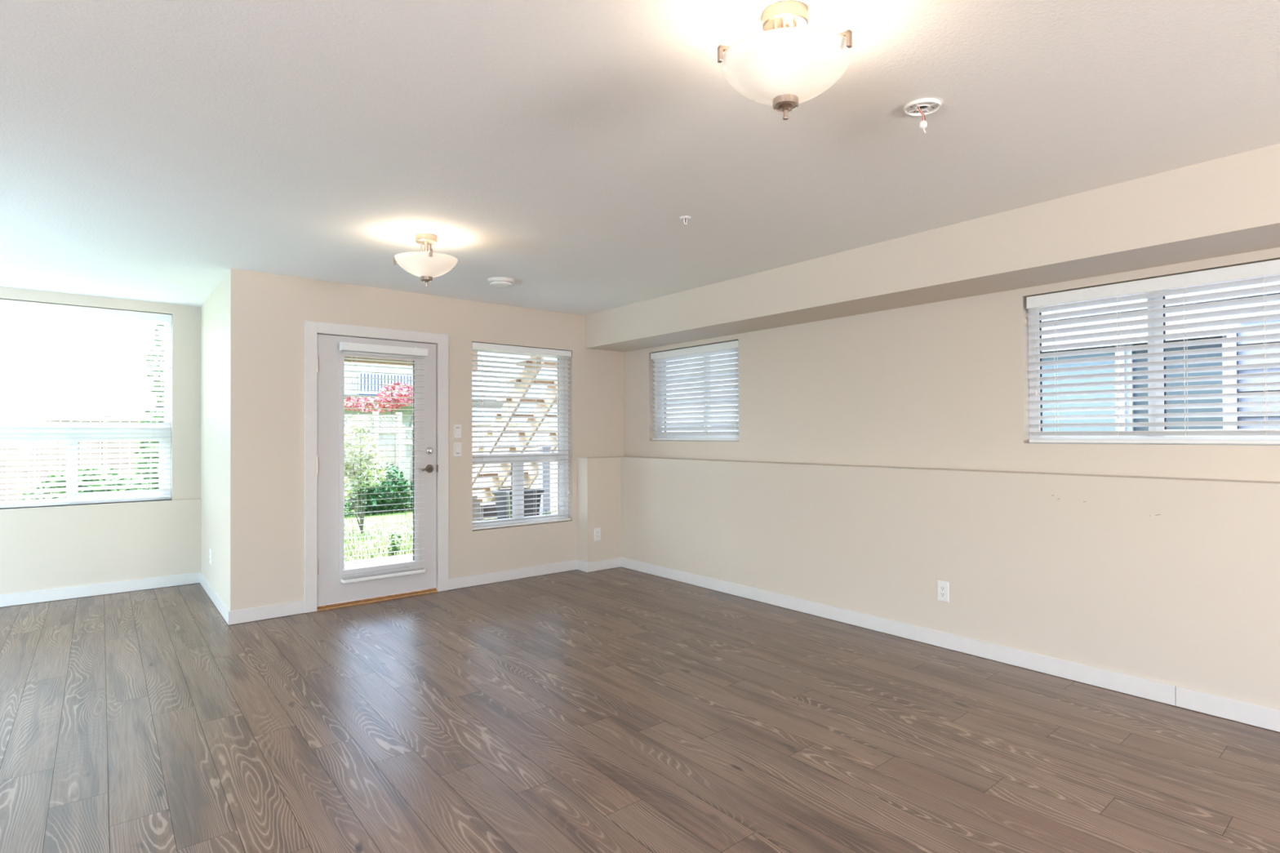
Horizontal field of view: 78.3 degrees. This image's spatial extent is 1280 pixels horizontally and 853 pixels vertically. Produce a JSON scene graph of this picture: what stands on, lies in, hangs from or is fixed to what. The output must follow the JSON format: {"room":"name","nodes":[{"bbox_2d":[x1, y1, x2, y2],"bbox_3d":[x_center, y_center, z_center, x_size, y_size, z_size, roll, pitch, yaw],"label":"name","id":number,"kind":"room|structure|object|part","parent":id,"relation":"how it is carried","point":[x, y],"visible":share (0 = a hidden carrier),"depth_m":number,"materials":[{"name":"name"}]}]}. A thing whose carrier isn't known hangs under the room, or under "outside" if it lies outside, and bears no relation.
{"room":"empty living room","nodes":[
{"label":"empty living room","id":0,"kind":"room"},
{"bbox_2d":[0,286,200,509],"bbox_3d":[-5.175,-0.215,5.887,3.419,1.716,0.197,0,-1,-44],"label":"wall","id":1,"kind":"structure","parent":0,"point":[186,319],"depth_m":6.88,"materials":[{"name":"beige paint"}]},
{"bbox_2d":[0,325,171,508],"bbox_3d":[-4.959,-0.174,6.129,2.312,1.619,0.084,0,-1,-44],"label":"window","id":2,"kind":"structure","parent":1,"relation":"in","point":[101,496],"depth_m":6.52,"materials":[{"name":"white plastic"}]},
{"bbox_2d":[0,299,172,506],"bbox_3d":[-4.902,-0.183,6.048,2.296,1.588,0.067,0,-1,-44],"label":"window blind","id":3,"kind":"object","parent":2,"relation":"attached to","point":[6,305],"visible":1,"depth_m":6.41,"materials":[{"name":"white plastic"}]},
{"bbox_3d":[-4.767,-0.165,6.193,0.010,1.518,0.044,0,-1,-34],"label":"ladder cord","id":4,"kind":"part","parent":3,"relation":"part of","materials":[{"name":"white fabric"}]},
{"bbox_3d":[-4.599,-0.164,6.357,0.010,1.518,0.044,0,-1,-34],"label":"ladder cord","id":5,"kind":"part","parent":3,"relation":"part of","materials":[{"name":"white fabric"}]},
{"bbox_3d":[-4.905,0.602,6.049,2.292,0.018,0.047,0,-1,-44],"label":"rail","id":6,"kind":"part","parent":3,"relation":"part of","materials":[{"name":"white plastic"}]},
{"bbox_3d":[-4.431,-0.163,6.521,0.010,1.518,0.044,0,-1,-34],"label":"ladder cord","id":7,"kind":"part","parent":3,"relation":"part of","materials":[{"name":"white fabric"}]},
{"bbox_3d":[-4.200,-0.162,6.747,0.010,1.518,0.044,0,-1,-34],"label":"ladder cord","id":8,"kind":"part","parent":3,"relation":"part of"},
{"bbox_3d":[-4.949,0.355,6.112,2.204,0.460,0.041,0,-1,-44],"label":"sliding sash","id":9,"kind":"part","parent":2,"relation":"part of","materials":[{"name":"white plastic"}]},
{"bbox_2d":[0,498,201,595],"bbox_3d":[-5.146,1.050,5.839,3.433,0.834,0.281,0,-1,-44],"label":"wall","id":10,"kind":"structure","parent":0,"point":[42,548],"depth_m":6.37,"materials":[{"name":"beige paint"}]},
{"bbox_2d":[0,572,199,607],"bbox_3d":[-5.061,1.317,5.713,3.386,0.092,0.014,0,-1,-44],"label":"baseboard","id":11,"kind":"structure","parent":10,"relation":"attached to","point":[68,593],"depth_m":6.35,"materials":[{"name":"white paint"}]},
{"bbox_2d":[200,273,226,604],"bbox_3d":[-3.410,0.196,6.401,0.160,2.540,1.980,0,-1,-34],"label":"wall","id":12,"kind":"structure","parent":0,"point":[214,309],"depth_m":6.11,"materials":[{"name":"beige paint"}]},
{"bbox_2d":[208,548,211,564],"bbox_3d":[-3.460,1.048,6.321,0.009,0.122,0.078,0,-1,-34],"label":"wall outlet","id":13,"kind":"object","parent":12,"relation":"attached to","point":[210,549],"visible":1,"depth_m":6.29,"materials":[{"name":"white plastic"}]},
{"bbox_2d":[200,572,230,623],"bbox_3d":[-3.328,1.315,6.122,0.014,0.092,1.854,0,-1,-34],"label":"baseboard","id":14,"kind":"structure","parent":12,"relation":"attached to","point":[219,603],"depth_m":5.98,"materials":[{"name":"white paint"}]},
{"bbox_2d":[226,268,624,611],"bbox_3d":[-1.465,0.198,6.820,3.932,2.550,0.197,0,-1,-44],"label":"wall","id":15,"kind":"structure","parent":0,"point":[267,313],"depth_m":5.82,"materials":[{"name":"beige paint"}]},
{"bbox_2d":[227,600,304,625],"bbox_3d":[-2.621,1.307,5.528,0.515,0.092,0.014,0,-1,-44],"label":"baseboard","id":16,"kind":"structure","parent":15,"relation":"attached to","point":[243,615],"depth_m":5.51,"materials":[{"name":"white paint"}]},
{"bbox_2d":[316,333,436,605],"bbox_3d":[-2.024,0.322,6.126,1.000,2.006,0.110,0,-1,-44],"label":"door","id":17,"kind":"structure","parent":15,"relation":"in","point":[331,457],"depth_m":5.93,"materials":[{"name":"white paint"}]},
{"bbox_3d":[-2.029,0.273,6.141,0.668,1.699,0.024,0,-1,-44],"label":"glass frame","id":18,"kind":"part","parent":17,"relation":"part of","materials":[{"name":"clear glass"}]},
{"bbox_2d":[339,341,427,583],"bbox_3d":[-1.986,0.265,6.114,0.724,1.824,0.095,0,-1,-44],"label":"window blind","id":19,"kind":"object","parent":17,"relation":"attached to","point":[349,346],"visible":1,"depth_m":6.07,"materials":[{"name":"white plastic"}]},
{"bbox_3d":[-2.159,-0.002,5.897,0.020,1.147,0.004,0,-1,-44],"label":"lift cord","id":20,"kind":"part","parent":19,"relation":"part of","materials":[{"name":"white fabric"}]},
{"bbox_3d":[-2.147,0.283,5.950,0.010,1.724,0.050,0,-1,-34],"label":"ladder cord","id":21,"kind":"part","parent":19,"relation":"part of","materials":[{"name":"white fabric"}]},
{"bbox_3d":[-1.980,1.159,6.103,0.679,0.026,0.047,0,-1,-44],"label":"rail","id":22,"kind":"part","parent":19,"relation":"part of","materials":[{"name":"white plastic"}]},
{"bbox_3d":[-1.835,0.285,6.255,0.010,1.724,0.050,0,-1,-34],"label":"ladder cord","id":23,"kind":"part","parent":19,"relation":"part of","materials":[{"name":"white fabric"}]},
{"bbox_3d":[-1.723,0.348,6.358,0.024,0.027,0.098,-1,-1,41],"label":"lever","id":24,"kind":"part","parent":17,"relation":"part of","materials":[{"name":"silver metal"}]},
{"bbox_3d":[-1.707,0.345,6.418,0.070,0.068,0.049,0,-1,-44],"label":"handle","id":25,"kind":"part","parent":17,"relation":"part of","materials":[{"name":"silver metal"}]},
{"bbox_2d":[304,320,448,613],"bbox_3d":[-2.087,0.296,6.197,1.181,2.127,0.217,0,-1,-44],"label":"door frame","id":26,"kind":"structure","parent":15,"relation":"attached to","point":[312,329],"depth_m":5.97,"materials":[{"name":"white paint"}]},
{"bbox_2d":[453,442,461,457],"bbox_3d":[-1.532,0.195,6.609,0.076,0.118,0.012,0,-1,-44],"label":"light switch","id":27,"kind":"object","parent":15,"relation":"attached to","point":[457,446],"visible":1,"depth_m":6.61,"materials":[{"name":"white plastic"}]},
{"bbox_2d":[453,424,461,438],"bbox_3d":[-1.532,0.041,6.610,0.076,0.118,0.012,0,-1,-44],"label":"light switch","id":28,"kind":"object","parent":15,"relation":"attached to","point":[457,428],"visible":1,"depth_m":6.61,"materials":[{"name":"white plastic"}]},
{"bbox_2d":[448,560,577,590],"bbox_3d":[-1.095,1.316,7.019,1.398,0.092,0.014,0,-1,-44],"label":"baseboard","id":29,"kind":"structure","parent":15,"relation":"attached to","point":[530,571],"depth_m":6.96,"materials":[{"name":"white paint"}]},
{"bbox_2d":[472,348,568,527],"bbox_3d":[-1.107,0.086,7.203,1.120,1.624,0.084,0,-1,-44],"label":"window","id":30,"kind":"structure","parent":15,"relation":"in","point":[518,492],"depth_m":7.28,"materials":[{"name":"white plastic"}]},
{"bbox_3d":[-1.108,0.595,7.177,0.041,0.518,1.050,-1,-1,44],"label":"sliding sash","id":31,"kind":"part","parent":30,"relation":"part of","materials":[{"name":"white plastic"}]},
{"bbox_2d":[471,342,571,529],"bbox_3d":[-1.058,0.085,7.124,1.100,1.610,0.069,0,-1,-44],"label":"window blind","id":32,"kind":"object","parent":30,"relation":"attached to","point":[482,346],"visible":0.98,"depth_m":7.11,"materials":[{"name":"white plastic"}]},
{"bbox_3d":[-1.371,0.095,6.830,0.010,1.550,0.051,0,-1,-34],"label":"ladder cord","id":33,"kind":"part","parent":32,"relation":"part of","materials":[{"name":"white fabric"}]},
{"bbox_3d":[-1.175,0.096,7.021,0.010,1.550,0.051,0,-1,-34],"label":"ladder cord","id":34,"kind":"part","parent":32,"relation":"part of","materials":[{"name":"white fabric"}]},
{"bbox_3d":[-1.060,0.881,7.125,1.095,0.018,0.047,0,-1,-44],"label":"rail","id":35,"kind":"part","parent":32,"relation":"part of","materials":[{"name":"white plastic"}]},
{"bbox_3d":[-0.963,0.097,7.229,0.010,1.550,0.051,0,-1,-34],"label":"ladder cord","id":36,"kind":"part","parent":32,"relation":"part of","materials":[{"name":"white fabric"}]},
{"bbox_3d":[-0.776,0.098,7.412,0.010,1.550,0.051,0,-1,-34],"label":"ladder cord","id":37,"kind":"part","parent":32,"relation":"part of","materials":[{"name":"white fabric"}]},
{"bbox_3d":[-0.684,-0.035,7.459,0.011,1.274,0.004,0,-1,-44],"label":"lift cord","id":38,"kind":"part","parent":32,"relation":"part of","materials":[{"name":"white fabric"}]},
{"bbox_3d":[-1.116,-0.217,7.192,1.050,0.926,0.044,0,-1,-44],"label":"fixed sash","id":39,"kind":"part","parent":30,"relation":"part of","materials":[{"name":"white plastic"}]},
{"bbox_2d":[577,557,621,572],"bbox_3d":[-0.366,1.318,7.538,0.442,0.092,0.197,0,-1,-34],"label":"baseboard","id":40,"kind":"structure","parent":15,"relation":"attached to","point":[590,566],"depth_m":7.45,"materials":[{"name":"white paint"}]},
{"bbox_2d":[0,0,1279,315],"bbox_3d":[-0.451,-1.185,2.229,7.374,0.120,12.234,0,-1,-34],"label":"ceiling","id":41,"kind":"structure","parent":0,"point":[151,150],"depth_m":2.95,"materials":[{"name":"paint"}]},
{"bbox_2d":[393,233,457,286],"bbox_3d":[-1.222,-0.953,4.526,0.366,0.293,0.370,0,-1,-34],"label":"ceiling light","id":42,"kind":"object","parent":41,"relation":"attached to","point":[427,264],"visible":1,"depth_m":4.45,"materials":[{"name":"white glass"}]},
{"bbox_3d":[-1.342,-1.000,4.544,0.170,0.122,0.016,0,-1,8],"label":"arm","id":43,"kind":"part","parent":42,"relation":"part of","materials":[{"name":"silver metal"}]},
{"bbox_3d":[-1.232,-0.913,4.529,0.354,0.112,0.354,0,-1,-34],"label":"lamp shade","id":44,"kind":"part","parent":42,"relation":"part of","materials":[{"name":"beige glass"}]},
{"bbox_3d":[-1.232,-0.957,4.529,0.024,0.205,0.024,0,-1,-34],"label":"stem","id":45,"kind":"part","parent":42,"relation":"part of","materials":[{"name":"silver metal"}]},
{"bbox_3d":[-1.189,-1.002,4.427,0.016,0.122,0.170,0,-1,-22],"label":"arm","id":46,"kind":"part","parent":42,"relation":"part of","materials":[{"name":"silver metal"}]},
{"bbox_2d":[487,276,514,287],"bbox_3d":[-1.029,-1.065,5.819,0.196,0.046,0.196,0,-1,-34],"label":"smoke detector","id":47,"kind":"object","parent":41,"relation":"attached to","point":[497,282],"visible":1,"depth_m":5.76,"materials":[{"name":"white plastic"}]},
{"bbox_2d":[680,216,691,225],"bbox_3d":[0.241,-1.088,4.167,0.060,0.040,0.060,0,-1,-34],"label":"sprinkler","id":48,"kind":"object","parent":41,"relation":"attached to","point":[684,219],"visible":1,"depth_m":4.16,"materials":[{"name":"white plastic"}]},
{"bbox_2d":[717,0,853,119],"bbox_3d":[0.396,-0.982,2.129,0.366,0.293,0.370,0,-1,-34],"label":"ceiling light","id":49,"kind":"object","parent":41,"relation":"attached to","point":[784,65],"visible":1,"depth_m":2.06,"materials":[{"name":"white glass"}]},
{"bbox_3d":[0.289,-1.029,2.108,0.170,0.122,0.016,0,-1,-16],"label":"arm","id":50,"kind":"part","parent":49,"relation":"part of","materials":[{"name":"silver metal"}]},
{"bbox_3d":[0.396,-0.942,2.139,0.354,0.112,0.354,0,-1,-34],"label":"lamp shade","id":51,"kind":"part","parent":49,"relation":"part of","materials":[{"name":"beige glass"}]},
{"bbox_3d":[0.476,-1.030,2.063,0.170,0.122,0.016,-1,-1,44],"label":"arm","id":52,"kind":"part","parent":49,"relation":"part of","materials":[{"name":"silver metal"}]},
{"bbox_2d":[903,97,941,133],"bbox_3d":[0.989,-1.076,2.752,0.124,0.097,0.124,0,-1,-34],"label":"fire alarm","id":53,"kind":"object","parent":41,"relation":"attached to","point":[922,107],"visible":1,"depth_m":2.75,"materials":[{"name":"white plastic"}]},
{"bbox_2d":[0,555,1279,852],"bbox_3d":[-0.624,1.368,2.469,6.974,0.100,12.406,0,-1,-34],"label":"floor","id":54,"kind":"structure","parent":0,"point":[618,709],"depth_m":3.34,"materials":[{"name":"brown wood"}]},
{"bbox_2d":[316,587,437,611],"bbox_3d":[-2.084,1.362,6.209,1.028,0.056,0.223,0,-1,-44],"label":"threshold","id":55,"kind":"object","parent":54,"relation":"on","point":[322,607],"visible":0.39,"depth_m":6.10,"materials":[{"name":"brown wood"}]},
{"bbox_2d":[577,456,1279,710],"bbox_3d":[2.214,0.839,3.958,0.612,1.168,9.271,0,-1,-34],"label":"wall","id":56,"kind":"structure","parent":0,"point":[1187,596],"depth_m":4.44,"materials":[{"name":"beige paint"}]},
{"bbox_2d":[594,527,600,541],"bbox_3d":[-0.399,1.022,7.439,0.079,0.122,0.009,0,-1,-44],"label":"wall outlet","id":57,"kind":"object","parent":56,"relation":"attached to","point":[597,531],"visible":1,"depth_m":7.43,"materials":[{"name":"white plastic"}]},
{"bbox_2d":[937,580,948,602],"bbox_3d":[1.824,0.994,4.734,0.009,0.122,0.078,0,-1,-34],"label":"wall outlet","id":58,"kind":"object","parent":56,"relation":"attached to","point":[942,586],"visible":1,"depth_m":4.73,"materials":[{"name":"white plastic"}]},
{"bbox_2d":[940,585,945,597],"bbox_3d":[1.823,0.994,4.732,0.004,0.068,0.034,0,-1,-34],"label":"receptacle","id":59,"kind":"object","parent":58,"relation":"attached to","point":[942,587],"depth_m":4.73,"materials":[{"name":"white plastic"}]},
{"bbox_2d":[621,557,1279,732],"bbox_3d":[2.380,1.274,3.919,0.014,0.092,9.032,0,-1,-34],"label":"baseboard","id":60,"kind":"structure","parent":56,"relation":"attached to","point":[1148,689],"depth_m":4.36,"materials":[{"name":"white paint"}]},
{"bbox_2d":[584,143,1279,351],"bbox_3d":[2.266,-0.959,3.981,0.509,0.316,9.327,0,-1,-34],"label":"soffit","id":61,"kind":"structure","parent":0,"point":[1229,205],"depth_m":4.14,"materials":[{"name":"beige paint"}]},
{"bbox_2d":[623,247,1279,481],"bbox_3d":[2.527,0.154,4.222,0.200,2.540,9.273,0,-1,-34],"label":"wall","id":62,"kind":"structure","parent":0,"point":[941,384],"depth_m":5.12,"materials":[{"name":"beige paint"}]},
{"bbox_2d":[654,351,738,441],"bbox_3d":[0.543,-0.294,7.156,0.081,0.853,1.311,0,-1,-34],"label":"window","id":63,"kind":"structure","parent":62,"relation":"in","point":[656,437],"depth_m":7.20,"materials":[{"name":"white plastic"}]},
{"bbox_2d":[650,340,738,440],"bbox_3d":[0.482,-0.293,7.078,0.068,0.837,1.272,0,-1,-34],"label":"window blind","id":64,"kind":"object","parent":63,"relation":"attached to","point":[730,347],"visible":0.95,"depth_m":7.05,"materials":[{"name":"white plastic"}]},
{"bbox_3d":[0.153,-0.429,7.517,0.004,0.446,0.002,0,-1,-34],"label":"lift cord","id":65,"kind":"part","parent":64,"relation":"part of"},
{"bbox_3d":[0.252,-0.273,7.429,0.042,0.769,0.010,0,-1,-44],"label":"ladder cord","id":66,"kind":"part","parent":64,"relation":"part of","materials":[{"name":"white fabric"}]},
{"bbox_3d":[0.490,0.116,7.082,0.048,0.018,1.267,0,-1,-34],"label":"rail","id":67,"kind":"part","parent":64,"relation":"part of","materials":[{"name":"white plastic"}]},
{"bbox_2d":[1028,289,1279,444],"bbox_3d":[2.861,-0.336,3.784,0.080,0.847,2.013,0,-1,-34],"label":"window","id":68,"kind":"structure","parent":62,"relation":"in","point":[1153,359],"depth_m":4.06,"materials":[{"name":"white plastic"}]},
{"bbox_2d":[1026,259,1279,444],"bbox_3d":[2.797,-0.335,3.709,0.068,0.834,1.980,0,-1,-34],"label":"window blind","id":69,"kind":"object","parent":68,"relation":"attached to","point":[1266,268],"visible":1,"depth_m":3.96,"materials":[{"name":"white plastic"}]},
{"bbox_3d":[2.251,-0.450,4.463,0.004,0.465,0.002,0,-1,-34],"label":"lift cord","id":70,"kind":"part","parent":69,"relation":"part of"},
{"bbox_3d":[2.260,-0.350,4.450,0.004,0.665,0.002,0,-1,-34],"label":"lift cord","id":71,"kind":"part","parent":69,"relation":"part of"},
{"bbox_3d":[2.330,-0.307,4.405,0.050,0.760,0.010,0,-1,-44],"label":"ladder cord","id":72,"kind":"part","parent":69,"relation":"part of","materials":[{"name":"white fabric"}]},
{"bbox_3d":[2.516,-0.311,4.134,0.050,0.760,0.010,0,-1,-44],"label":"ladder cord","id":73,"kind":"part","parent":69,"relation":"part of","materials":[{"name":"white fabric"}]},
{"bbox_3d":[2.805,0.073,3.713,0.048,0.018,1.975,0,-1,-34],"label":"rail","id":74,"kind":"part","parent":69,"relation":"part of","materials":[{"name":"white plastic"}]},
{"bbox_3d":[2.691,-0.314,3.879,0.050,0.760,0.010,0,-1,-44],"label":"ladder cord","id":75,"kind":"part","parent":69,"relation":"part of","materials":[{"name":"white fabric"}]},
{"bbox_3d":[2.874,-0.317,3.613,0.050,0.760,0.010,0,-1,-44],"label":"ladder cord","id":76,"kind":"part","parent":69,"relation":"part of","materials":[{"name":"white fabric"}]},
{"bbox_2d":[1041,346,1115,431],"bbox_3d":[3.172,-0.093,6.077,0.010,0.965,0.992,0,-1,-34],"label":"window blind","id":77,"kind":"object","parent":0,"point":[1099,388],"depth_m":5.89,"materials":[{"name":"white plastic"}]},
{"label":"outside","id":78,"kind":"structure","parent":0,"visible":0},
{"bbox_3d":[6.106,1.603,7.506,9.426,0.280,16.592,0,-1,-34],"label":"gravel","id":79,"kind":"object","parent":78,"visible":0},
{"bbox_2d":[666,274,1279,431],"bbox_3d":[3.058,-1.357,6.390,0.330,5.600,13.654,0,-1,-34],"label":"house","id":80,"kind":"structure","parent":79,"relation":"on","point":[1273,322],"depth_m":5.39,"materials":[{"name":"blue"}]},
{"bbox_3d":[3.644,-0.101,5.346,0.060,0.965,0.630,0,-1,-34],"label":"sash","id":81,"kind":"part","parent":80,"relation":"part of","materials":[{"name":"white plastic"}]},
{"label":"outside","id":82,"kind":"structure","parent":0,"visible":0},
{"bbox_2d":[6,468,554,561],"bbox_3d":[-13.655,1.788,19.870,28.000,0.290,35.928,0,-1,-34],"label":"lawn","id":83,"kind":"structure","parent":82,"point":[388,519],"depth_m":11.48,"materials":[{"name":"green plant"}]},
{"bbox_2d":[0,415,163,501],"bbox_3d":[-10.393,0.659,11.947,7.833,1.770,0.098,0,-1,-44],"label":"fence","id":84,"kind":"object","parent":83,"relation":"on","point":[59,448],"visible":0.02,"depth_m":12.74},
{"bbox_3d":[-9.702,0.673,12.619,1.838,1.690,0.064,0,-1,-44],"label":"board panel","id":85,"kind":"part","parent":84,"relation":"part of","materials":[{"name":"white wood"}]},
{"bbox_3d":[-9.014,0.668,13.296,0.100,1.770,0.117,0,-1,-34],"label":"post","id":86,"kind":"part","parent":84,"relation":"part of","materials":[{"name":"white wood"}]},
{"bbox_3d":[-8.324,0.682,13.968,1.838,1.690,0.064,0,-1,-44],"label":"board panel","id":87,"kind":"part","parent":84,"relation":"part of","materials":[{"name":"white wood"}]},
{"bbox_2d":[20,468,144,500],"bbox_3d":[-6.995,1.014,9.980,0.846,1.020,1.462,-1,-1,33],"label":"bush","id":88,"kind":"object","parent":83,"relation":"on","point":[86,469],"visible":0.09,"depth_m":9.82,"materials":[{"name":"green plant"}]},
{"bbox_2d":[131,324,164,489],"bbox_3d":[-5.457,0.050,9.052,0.708,2.902,0.699,0,-1,-34],"label":"tree","id":89,"kind":"object","parent":83,"relation":"on","point":[143,468],"visible":0.05,"depth_m":8.87,"materials":[{"name":"green plant"}]},
{"bbox_2d":[344,413,388,533],"bbox_3d":[-4.018,0.659,11.022,1.028,1.715,0.649,0,-1,-43],"label":"tree","id":90,"kind":"object","parent":83,"relation":"on","point":[348,468],"visible":0.66,"depth_m":11.02,"materials":[{"name":"green plant"}]},
{"bbox_3d":[-4.013,0.741,11.118,0.216,1.554,0.442,0,-1,27],"label":"stem","id":91,"kind":"part","parent":90,"relation":"part of","materials":[{"name":"green plant"}]},
{"bbox_2d":[344,411,401,502],"bbox_3d":[-5.994,0.630,15.699,2.656,1.870,0.098,0,-1,-44],"label":"fence","id":92,"kind":"object","parent":83,"relation":"on","point":[388,444],"visible":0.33,"depth_m":16.35,"materials":[{"name":"white wood"}]},
{"bbox_3d":[-6.177,0.809,15.514,1.930,1.450,0.064,0,-1,-44],"label":"board panel","id":93,"kind":"part","parent":92,"relation":"part of","materials":[{"name":"white wood"}]},
{"bbox_3d":[-5.457,0.633,16.224,0.100,1.870,0.117,0,-1,-34],"label":"post","id":94,"kind":"part","parent":92,"relation":"part of","materials":[{"name":"white wood"}]},
{"bbox_3d":[-5.270,0.814,16.402,0.427,1.450,0.064,0,-1,-44],"label":"board panel","id":95,"kind":"part","parent":92,"relation":"part of","materials":[{"name":"white wood"}]},
{"bbox_3d":[-5.087,0.636,16.587,0.100,1.870,0.117,0,-1,-34],"label":"post","id":96,"kind":"part","parent":92,"relation":"part of","materials":[{"name":"white wood"}]},
{"bbox_2d":[344,460,413,516],"bbox_3d":[-4.665,1.156,14.309,1.082,1.078,2.475,-1,-1,37],"label":"bush","id":97,"kind":"object","parent":83,"relation":"on","point":[392,487],"visible":0.56,"depth_m":14.02,"materials":[{"name":"green plant"}]},
{"bbox_2d":[344,504,413,561],"bbox_3d":[-4.516,1.502,12.904,7.321,0.087,9.214,0,-1,-34],"label":"grass","id":98,"kind":"structure","parent":83,"relation":"on","point":[350,554],"depth_m":10.48,"materials":[{"name":"green plant"}]},
{"bbox_2d":[344,382,413,441],"bbox_3d":[-6.146,0.255,19.133,2.803,2.722,1.054,0,-1,-44],"label":"maple","id":99,"kind":"object","parent":83,"relation":"on","point":[352,405],"visible":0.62,"depth_m":19.00,"materials":[{"name":"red plant"}]},
{"bbox_2d":[387,531,403,555],"bbox_3d":[-2.844,1.359,9.121,0.161,0.281,0.210,0,-1,16],"label":"leafy plant","id":100,"kind":"object","parent":83,"relation":"on","point":[393,548],"visible":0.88,"depth_m":9.11,"materials":[{"name":"green plant"}]},
{"bbox_2d":[399,424,413,504],"bbox_3d":[-4.373,0.765,15.767,0.982,1.590,0.098,0,-1,-44],"label":"fence","id":101,"kind":"object","parent":83,"relation":"on","point":[403,449],"visible":0.24,"depth_m":15.53,"materials":[{"name":"white wood"}]},
{"bbox_3d":[-4.682,0.763,15.466,0.100,1.590,0.117,0,-1,-34],"label":"post","id":102,"kind":"part","parent":101,"relation":"part of","materials":[{"name":"white wood"}]},
{"bbox_3d":[-4.582,0.914,15.558,0.184,1.230,0.064,0,-1,-44],"label":"board panel","id":103,"kind":"part","parent":101,"relation":"part of","materials":[{"name":"white wood"}]},
{"bbox_3d":[-4.486,0.764,15.657,0.100,1.590,0.117,0,-1,-34],"label":"post","id":104,"kind":"part","parent":101,"relation":"part of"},
{"bbox_2d":[344,351,557,441],"bbox_3d":[-7.837,-2.543,29.720,15.381,8.500,10.935,0,-1,-44],"label":"house","id":105,"kind":"structure","parent":83,"relation":"on","point":[347,386],"depth_m":26.15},
{"bbox_3d":[-8.072,-1.315,27.386,3.565,0.900,0.069,0,-1,-44],"label":"blue panel","id":106,"kind":"part","parent":105,"relation":"part of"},
{"bbox_3d":[-6.462,-1.367,23.579,6.145,0.900,0.059,0,-1,-44],"label":"deck railing","id":107,"kind":"part","parent":105,"relation":"part of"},
{"bbox_2d":[472,355,557,518],"bbox_3d":[-1.574,0.344,9.973,1.100,2.548,3.361,0,-1,-34],"label":"stairs","id":108,"kind":"structure","parent":83,"relation":"on","point":[485,474],"depth_m":9.47,"materials":[{"name":"brown wood"}]},
{"bbox_2d":[472,420,557,513],"bbox_3d":[-2.349,0.727,15.090,0.100,1.640,6.160,0,-1,-34],"label":"fence","id":109,"kind":"object","parent":83,"relation":"on","point":[487,479],"visible":0.16,"depth_m":15.27,"materials":[{"name":"white wood"}]},
{"bbox_3d":[-2.340,-0.074,15.080,0.100,0.040,6.117,0,-1,-34],"label":"cap rail","id":110,"kind":"part","parent":109,"relation":"part of","materials":[{"name":"white wood"}]},
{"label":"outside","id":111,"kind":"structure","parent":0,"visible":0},
{"bbox_2d":[344,553,413,563],"bbox_3d":[-3.465,1.619,6.714,9.465,0.300,2.474,0,-1,-44],"label":"patio","id":112,"kind":"structure","parent":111,"point":[402,555],"depth_m":8.84,"materials":[{"name":"concrete"}]},
{"bbox_2d":[344,351,477,369],"bbox_3d":[-2.320,0.143,7.474,3.144,2.660,1.893,0,-1,-44],"label":"deck","id":113,"kind":"object","parent":112,"relation":"on","point":[473,353],"visible":0.02,"depth_m":8.19,"materials":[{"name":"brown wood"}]},
{"bbox_2d":[472,493,484,521],"bbox_3d":[-1.867,1.098,8.153,0.540,0.760,0.547,0,-1,-34],"label":"stone urn","id":114,"kind":"object","parent":112,"relation":"on","point":[474,500],"visible":0.12,"depth_m":8.08,"materials":[{"name":"grey stone"}]},
{"bbox_2d":[480,501,497,520],"bbox_3d":[-1.867,1.195,9.379,1.280,0.550,0.414,0,-1,-44],"label":"planter","id":115,"kind":"object","parent":112,"relation":"on","point":[485,504],"visible":0.1,"depth_m":9.22,"materials":[{"name":"grey plastic"}]},
{"bbox_3d":[-1.868,0.935,9.382,1.280,0.030,0.414,0,-1,-44],"label":"lid","id":116,"kind":"part","parent":115,"relation":"part of","materials":[{"name":"grey plastic"}]},
{"bbox_2d":[491,487,544,519],"bbox_3d":[-1.321,1.082,8.482,0.456,0.796,0.525,0,-1,-34],"label":"planter","id":117,"kind":"object","parent":112,"relation":"on","point":[506,493],"visible":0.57,"depth_m":8.37,"materials":[{"name":"grey plastic"}]},
{"bbox_2d":[537,446,551,515],"bbox_3d":[-1.154,0.866,9.482,0.130,1.245,0.153,0,-1,-34],"label":"patio post","id":118,"kind":"object","parent":112,"relation":"on","point":[547,504],"visible":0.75,"depth_m":9.44,"materials":[{"name":"white wood"}]},
{"bbox_2d":[538,509,555,515],"bbox_3d":[-1.106,1.224,9.053,0.675,0.519,0.404,0,-1,-34],"label":"clump","id":119,"kind":"object","parent":112,"relation":"on","point":[543,513],"visible":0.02,"depth_m":9.05,"materials":[{"name":"green plant"}]}
]}

